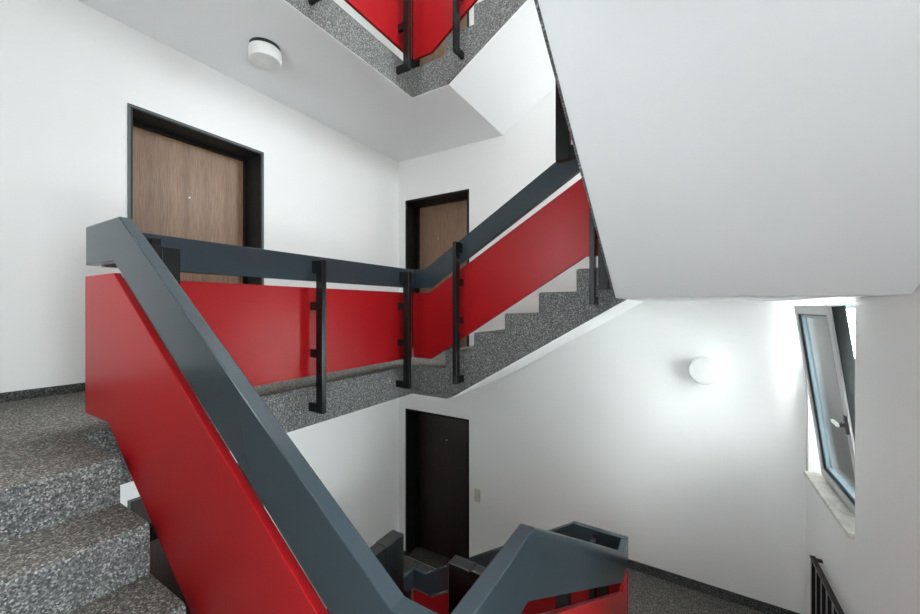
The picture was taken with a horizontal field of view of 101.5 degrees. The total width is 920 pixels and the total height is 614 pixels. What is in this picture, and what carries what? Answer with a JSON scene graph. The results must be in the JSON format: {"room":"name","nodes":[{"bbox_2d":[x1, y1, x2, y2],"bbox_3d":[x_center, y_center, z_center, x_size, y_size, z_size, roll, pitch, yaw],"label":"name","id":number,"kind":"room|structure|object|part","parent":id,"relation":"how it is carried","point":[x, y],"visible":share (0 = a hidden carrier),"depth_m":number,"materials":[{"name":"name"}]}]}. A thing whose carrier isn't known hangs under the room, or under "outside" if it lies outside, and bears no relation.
{"room":"apartment building stairwell","nodes":[
{"label":"apartment building stairwell","id":0,"kind":"room"},
{"bbox_2d":[0,0,398,608],"bbox_3d":[-2.247,-0.225,3.413,0.340,10.050,5.430,0,0,31],"label":"wall","id":1,"kind":"structure","parent":0,"point":[70,71],"depth_m":2.70,"materials":[{"name":"white paint"}]},
{"bbox_2d":[0,382,84,402],"bbox_3d":[-2.096,0.541,3.322,0.012,0.058,4.750,0,0,31],"label":"baseboard","id":2,"kind":"structure","parent":1,"relation":"attached to","point":[78,387],"depth_m":2.39,"materials":[{"name":"grey stone"}]},
{"bbox_2d":[127,103,263,284],"bbox_3d":[-2.297,-0.466,3.278,0.304,2.072,1.036,0,0,31],"label":"door","id":3,"kind":"structure","parent":1,"relation":"in","point":[186,181],"depth_m":3.34,"materials":[{"name":"wood"}]},
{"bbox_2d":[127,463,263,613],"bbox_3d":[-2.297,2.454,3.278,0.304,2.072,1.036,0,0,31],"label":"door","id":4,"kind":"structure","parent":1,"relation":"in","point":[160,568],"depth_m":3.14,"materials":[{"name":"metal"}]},
{"bbox_3d":[-2.279,2.454,3.267,0.256,2.072,1.034,0,0,31],"label":"frame","id":5,"kind":"part","parent":4,"relation":"part of","materials":[{"name":"metal"}]},
{"bbox_3d":[-2.169,2.454,3.200,0.004,2.071,1.036,0,0,31],"label":"edge trim","id":6,"kind":"part","parent":4,"relation":"part of","materials":[{"name":"grey metal"}]},
{"bbox_2d":[329,556,447,613],"bbox_3d":[-1.384,3.631,2.890,1.672,0.283,4.744,0,0,31],"label":"stair landing","id":7,"kind":"structure","parent":0,"point":[409,562],"depth_m":5.07,"materials":[{"name":"grey stone"}]},
{"bbox_2d":[404,566,415,599],"bbox_3d":[-1.003,3.108,2.685,0.159,1.110,2.333,0,0,31],"label":"stair railing","id":8,"kind":"object","parent":7,"relation":"on","point":[409,574],"visible":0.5,"depth_m":3.60,"materials":[{"name":"metal"}]},
{"bbox_3d":[-0.485,3.126,3.450,0.065,1.074,0.038,0,0,31],"label":"post","id":9,"kind":"part","parent":8,"relation":"part of","materials":[{"name":"black metal"}]},
{"bbox_3d":[0.691,3.285,3.707,1.200,0.975,1.197,0,0,31],"label":"flight","id":10,"kind":"object","parent":7,"relation":"on","visible":0},
{"bbox_2d":[413,521,627,613],"bbox_3d":[0.343,2.622,3.143,1.939,1.944,0.159,0,0,31],"label":"stair railing","id":11,"kind":"object","parent":10,"relation":"on","point":[434,581],"visible":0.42,"depth_m":3.05,"materials":[{"name":"metal"}]},
{"bbox_3d":[0.377,2.652,3.200,1.939,1.515,0.026,0,0,31],"label":"infill panel","id":12,"kind":"part","parent":11,"relation":"part of","materials":[{"name":"red ceramic"}]},
{"bbox_3d":[0.959,2.293,2.714,0.038,1.215,0.065,0,0,31],"label":"post","id":13,"kind":"part","parent":11,"relation":"part of","materials":[{"name":"black metal"}]},
{"bbox_2d":[626,568,765,613],"bbox_3d":[1.773,2.851,2.829,1.561,0.452,1.577,0,0,31],"label":"quarter landing","id":14,"kind":"object","parent":10,"relation":"on","point":[647,594],"visible":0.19,"depth_m":3.37,"materials":[{"name":"grey stone"}]},
{"bbox_2d":[810,555,843,613],"bbox_3d":[2.321,2.228,2.283,0.064,0.795,1.130,0,0,31],"label":"guard","id":15,"kind":"object","parent":14,"relation":"on","point":[824,600],"visible":1,"depth_m":2.57,"materials":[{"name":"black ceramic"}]},
{"bbox_3d":[1.126,2.320,1.422,1.209,1.094,1.500,0,0,31],"label":"flight","id":16,"kind":"object","parent":14,"relation":"on","visible":0},
{"bbox_2d":[448,523,626,613],"bbox_3d":[0.528,1.707,1.731,0.159,2.182,2.289,0,0,31],"label":"stair railing","id":17,"kind":"object","parent":16,"relation":"on","point":[534,563],"visible":1,"depth_m":1.09,"materials":[{"name":"metal"}]},
{"bbox_3d":[0.006,1.235,0.961,0.065,1.165,0.038,0,0,31],"label":"post","id":18,"kind":"part","parent":17,"relation":"part of","materials":[{"name":"black metal"}]},
{"bbox_3d":[0.479,1.664,1.741,0.065,1.156,0.038,0,0,31],"label":"post","id":19,"kind":"part","parent":17,"relation":"part of","materials":[{"name":"black metal"}]},
{"bbox_3d":[0.585,1.674,1.697,0.026,1.666,2.289,0,0,31],"label":"infill panel","id":20,"kind":"part","parent":17,"relation":"part of","materials":[{"name":"red ceramic"}]},
{"bbox_3d":[0.980,2.231,2.569,0.065,1.135,0.038,0,0,31],"label":"post","id":21,"kind":"part","parent":17,"relation":"part of","materials":[{"name":"black metal"}]},
{"bbox_3d":[0.239,1.824,0.108,1.366,0.445,1.667,0,0,31],"label":"quarter landing","id":22,"kind":"object","parent":16,"relation":"on","visible":0},
{"bbox_2d":[0,503,185,613],"bbox_3d":[-1.143,1.301,0.655,1.565,1.118,1.170,0,0,31],"label":"flight","id":23,"kind":"object","parent":22,"relation":"on","point":[96,562],"visible":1,"depth_m":1.17,"materials":[{"name":"grey stone"}]},
{"bbox_2d":[0,348,445,543],"bbox_3d":[-1.384,0.712,2.890,1.672,0.283,4.744,0,0,31],"label":"stair landing","id":24,"kind":"structure","parent":23,"relation":"on","point":[60,462],"depth_m":1.75,"materials":[{"name":"grey stone"}]},
{"bbox_2d":[101,233,413,413],"bbox_3d":[-1.003,0.188,2.685,0.159,1.110,2.333,0,0,31],"label":"stair railing","id":25,"kind":"object","parent":24,"relation":"on","point":[273,334],"visible":0.67,"depth_m":2.59,"materials":[{"name":"metal"}]},
{"bbox_3d":[-1.477,0.206,1.813,0.065,1.074,0.038,0,0,31],"label":"post","id":26,"kind":"part","parent":25,"relation":"part of","materials":[{"name":"metal"}]},
{"bbox_3d":[-1.048,-0.277,2.723,0.044,0.180,2.314,0,0,31],"label":"handrail","id":27,"kind":"part","parent":25,"relation":"part of","materials":[{"name":"metal"}]},
{"bbox_3d":[-1.071,0.174,2.701,0.026,0.632,2.290,0,0,31],"label":"infill panel","id":28,"kind":"part","parent":25,"relation":"part of","materials":[{"name":"red ceramic"}]},
{"bbox_3d":[-0.975,0.206,2.641,0.065,1.074,0.038,0,0,31],"label":"post","id":29,"kind":"part","parent":25,"relation":"part of","materials":[{"name":"black metal"}]},
{"bbox_3d":[-0.485,0.206,3.450,0.065,1.074,0.038,0,0,31],"label":"post","id":30,"kind":"part","parent":25,"relation":"part of","materials":[{"name":"black metal"}]},
{"bbox_2d":[446,291,603,398],"bbox_3d":[0.691,0.365,3.707,1.200,0.975,1.197,0,0,31],"label":"flight","id":31,"kind":"object","parent":24,"relation":"on","point":[494,355],"visible":0.95,"depth_m":3.20,"materials":[{"name":"speckled grey terrazzo"},{"name":"white smooth plaster"}]},
{"bbox_2d":[413,159,597,384],"bbox_3d":[0.343,-0.283,3.143,1.939,1.914,0.159,0,0,31],"label":"stair railing","id":32,"kind":"object","parent":31,"relation":"on","point":[562,233],"visible":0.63,"depth_m":3.17,"materials":[{"name":"metal"}]},
{"bbox_3d":[-0.034,0.049,3.316,0.038,1.251,0.065,0,0,31],"label":"post","id":33,"kind":"part","parent":32,"relation":"part of","materials":[{"name":"black metal"}]},
{"bbox_3d":[0.382,-0.714,3.186,1.917,1.053,0.044,0,0,31],"label":"handrail","id":34,"kind":"part","parent":32,"relation":"part of","materials":[{"name":"metal"}]},
{"bbox_3d":[0.959,-0.612,2.714,0.038,1.185,0.065,0,0,31],"label":"post","id":35,"kind":"part","parent":32,"relation":"part of","materials":[{"name":"black metal"}]},
{"bbox_2d":[577,268,890,327],"bbox_3d":[1.773,-0.069,2.829,1.561,0.452,1.577,0,0,31],"label":"quarter landing","id":36,"kind":"object","parent":31,"relation":"on","point":[608,308],"visible":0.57,"depth_m":2.84,"materials":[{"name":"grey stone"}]},
{"bbox_2d":[536,0,919,298],"bbox_3d":[1.126,-0.600,1.422,1.209,1.094,1.500,0,0,31],"label":"stair underside","id":37,"kind":"object","parent":36,"relation":"on","point":[723,148],"visible":1,"depth_m":1.26,"materials":[{"name":"white paint"}]},
{"bbox_2d":[534,0,547,6],"bbox_3d":[0.239,-1.095,0.108,1.366,0.445,1.667,0,0,31],"label":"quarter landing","id":38,"kind":"object","parent":37,"relation":"on","point":[537,2],"visible":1,"depth_m":1.08,"materials":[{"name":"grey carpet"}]},
{"bbox_2d":[555,80,610,289],"bbox_3d":[0.528,-1.213,1.731,0.159,2.182,2.289,0,0,31],"label":"stair railing","id":39,"kind":"object","parent":37,"relation":"on","point":[564,151],"visible":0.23,"depth_m":1.73,"materials":[{"name":"metal"}]},
{"bbox_3d":[0.479,-1.249,1.741,0.065,1.143,0.038,0,0,31],"label":"post","id":40,"kind":"part","parent":39,"relation":"part of","materials":[{"name":"black metal"}]},
{"bbox_3d":[0.980,-0.675,2.569,0.065,1.105,0.038,0,0,31],"label":"post","id":41,"kind":"part","parent":39,"relation":"part of","materials":[{"name":"black metal"}]},
{"bbox_2d":[85,217,437,613],"bbox_3d":[-0.830,0.679,1.260,1.994,2.091,0.189,0,0,31],"label":"stair railing","id":42,"kind":"object","parent":23,"relation":"on","point":[224,552],"visible":0.91,"depth_m":1.16,"materials":[{"name":"metal"}]},
{"bbox_3d":[-1.206,0.343,1.560,0.038,1.180,0.065,0,0,31],"label":"post","id":43,"kind":"part","parent":42,"relation":"part of","materials":[{"name":"metal"}]},
{"bbox_3d":[-0.857,0.665,1.216,1.994,1.615,0.026,0,0,31],"label":"infill panel","id":44,"kind":"part","parent":42,"relation":"part of","materials":[{"name":"red ceramic"}]},
{"bbox_3d":[-0.175,1.149,0.935,0.038,1.151,0.065,0,0,31],"label":"post","id":45,"kind":"part","parent":42,"relation":"part of","materials":[{"name":"black metal"}]},
{"bbox_2d":[399,0,805,613],"bbox_3d":[1.165,-0.225,4.322,4.554,10.050,0.340,0,0,31],"label":"wall","id":46,"kind":"structure","parent":0,"point":[610,429],"depth_m":3.75,"materials":[{"name":"white paint"}]},
{"bbox_2d":[405,408,468,568],"bbox_3d":[-0.250,2.454,5.149,1.030,2.072,0.301,0,0,31],"label":"door","id":47,"kind":"structure","parent":46,"relation":"in","point":[436,445],"depth_m":5.29,"materials":[{"name":"brown wood"}]},
{"bbox_2d":[405,189,468,350],"bbox_3d":[-0.250,-0.466,5.149,1.030,2.072,0.301,0,0,31],"label":"door","id":48,"kind":"structure","parent":46,"relation":"in","point":[433,223],"depth_m":5.30,"materials":[{"name":"brown wood"}]},
{"bbox_2d":[411,0,468,68],"bbox_3d":[-0.250,-3.386,5.149,1.030,2.072,0.301,0,0,31],"label":"door","id":49,"kind":"structure","parent":46,"relation":"in","point":[440,51],"depth_m":5.32,"materials":[{"name":"brown wood"}]},
{"bbox_2d":[474,488,479,501],"bbox_3d":[0.214,2.345,4.686,0.082,0.158,0.022,0,0,31],"label":"light switch","id":50,"kind":"object","parent":46,"relation":"attached to","point":[476,491],"visible":1,"depth_m":4.68,"materials":[{"name":"beige plastic"}]},
{"bbox_2d":[688,356,720,384],"bbox_3d":[2.224,0.575,3.424,0.250,0.250,0.098,0,0,31],"label":"wall lamp","id":51,"kind":"object","parent":46,"relation":"attached to","point":[703,370],"visible":1,"depth_m":3.38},
{"bbox_2d":[627,559,799,613],"bbox_3d":[2.185,2.583,3.498,1.532,0.085,0.012,0,0,31],"label":"baseboard","id":52,"kind":"structure","parent":46,"relation":"attached to","point":[767,608],"depth_m":3.43,"materials":[{"name":"grey stone"}]},
{"bbox_2d":[806,285,919,613],"bbox_3d":[1.620,-0.225,0.872,0.200,10.050,5.090,0,0,31],"label":"wall","id":53,"kind":"structure","parent":0,"point":[877,571],"depth_m":1.92,"materials":[{"name":"white paint"}]},
{"bbox_2d":[794,302,854,538],"bbox_3d":[2.594,0.658,2.596,0.281,1.393,0.990,0,0,31],"label":"window","id":54,"kind":"structure","parent":53,"relation":"in","point":[828,357],"depth_m":2.58,"materials":[{"name":"white plastic"}]},
{"bbox_3d":[2.602,1.339,2.592,0.156,0.032,0.988,0,0,31],"label":"sill","id":55,"kind":"part","parent":54,"relation":"part of","materials":[{"name":"beige stone"}]},
{"bbox_3d":[2.575,0.646,2.608,0.155,1.163,0.716,0,0,31],"label":"pane","id":56,"kind":"part","parent":54,"relation":"part of","materials":[{"name":"clear glass"}]},
{"bbox_3d":[2.322,0.715,2.328,0.016,0.023,0.111,0,0,31],"label":"lever","id":57,"kind":"part","parent":54,"relation":"part of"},
{"bbox_3d":[2.691,0.650,2.538,0.054,1.376,0.990,0,0,31],"label":"frame","id":58,"kind":"part","parent":54,"relation":"part of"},
{"bbox_3d":[2.322,0.711,2.275,0.047,0.110,0.032,0,0,31],"label":"handle","id":59,"kind":"part","parent":54,"relation":"part of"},
{"bbox_3d":[-1.143,-1.619,0.655,1.565,1.118,1.170,0,0,31],"label":"flight","id":60,"kind":"object","parent":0,"visible":0},
{"bbox_2d":[77,0,499,161],"bbox_3d":[-1.384,-2.208,2.890,1.672,0.283,4.744,0,0,31],"label":"ceiling","id":61,"kind":"structure","parent":60,"relation":"on","point":[334,72],"depth_m":3.29,"materials":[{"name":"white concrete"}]},
{"bbox_2d":[248,37,281,70],"bbox_3d":[-1.549,-2.006,2.987,0.240,0.122,0.240,0,0,31],"label":"ceiling lamp","id":62,"kind":"object","parent":61,"relation":"attached to","point":[265,54],"visible":1,"depth_m":2.92,"materials":[{"name":"white plastic"}]},
{"bbox_2d":[308,0,411,74],"bbox_3d":[-1.003,-2.732,2.685,0.159,1.110,2.333,0,0,31],"label":"stair railing","id":63,"kind":"object","parent":61,"relation":"on","point":[392,19],"visible":1,"depth_m":3.42,"materials":[{"name":"metal"}]},
{"bbox_3d":[-1.071,-2.746,2.701,0.026,0.632,2.290,0,0,31],"label":"infill panel","id":64,"kind":"part","parent":63,"relation":"part of","materials":[{"name":"red metal"}]},
{"bbox_3d":[-0.485,-2.714,3.450,0.065,1.074,0.038,0,0,31],"label":"post","id":65,"kind":"part","parent":63,"relation":"part of","materials":[{"name":"black metal"}]},
{"bbox_2d":[446,0,554,135],"bbox_3d":[0.691,-2.554,3.707,1.200,0.975,1.197,0,0,31],"label":"stair underside","id":66,"kind":"object","parent":61,"relation":"on","point":[505,70],"visible":0.76,"depth_m":3.53,"materials":[{"name":"speckled grey terrazzo"},{"name":"white smooth plaster"}]},
{"bbox_2d":[413,0,477,60],"bbox_3d":[0.343,-3.203,3.143,1.939,1.914,0.159,0,0,31],"label":"stair railing","id":67,"kind":"object","parent":66,"relation":"on","point":[433,20],"visible":1,"depth_m":3.55,"materials":[{"name":"metal"}]},
{"bbox_3d":[-0.034,-2.872,3.316,0.038,1.251,0.065,0,0,31],"label":"post","id":68,"kind":"part","parent":67,"relation":"part of","materials":[{"name":"black metal"}]}
]}

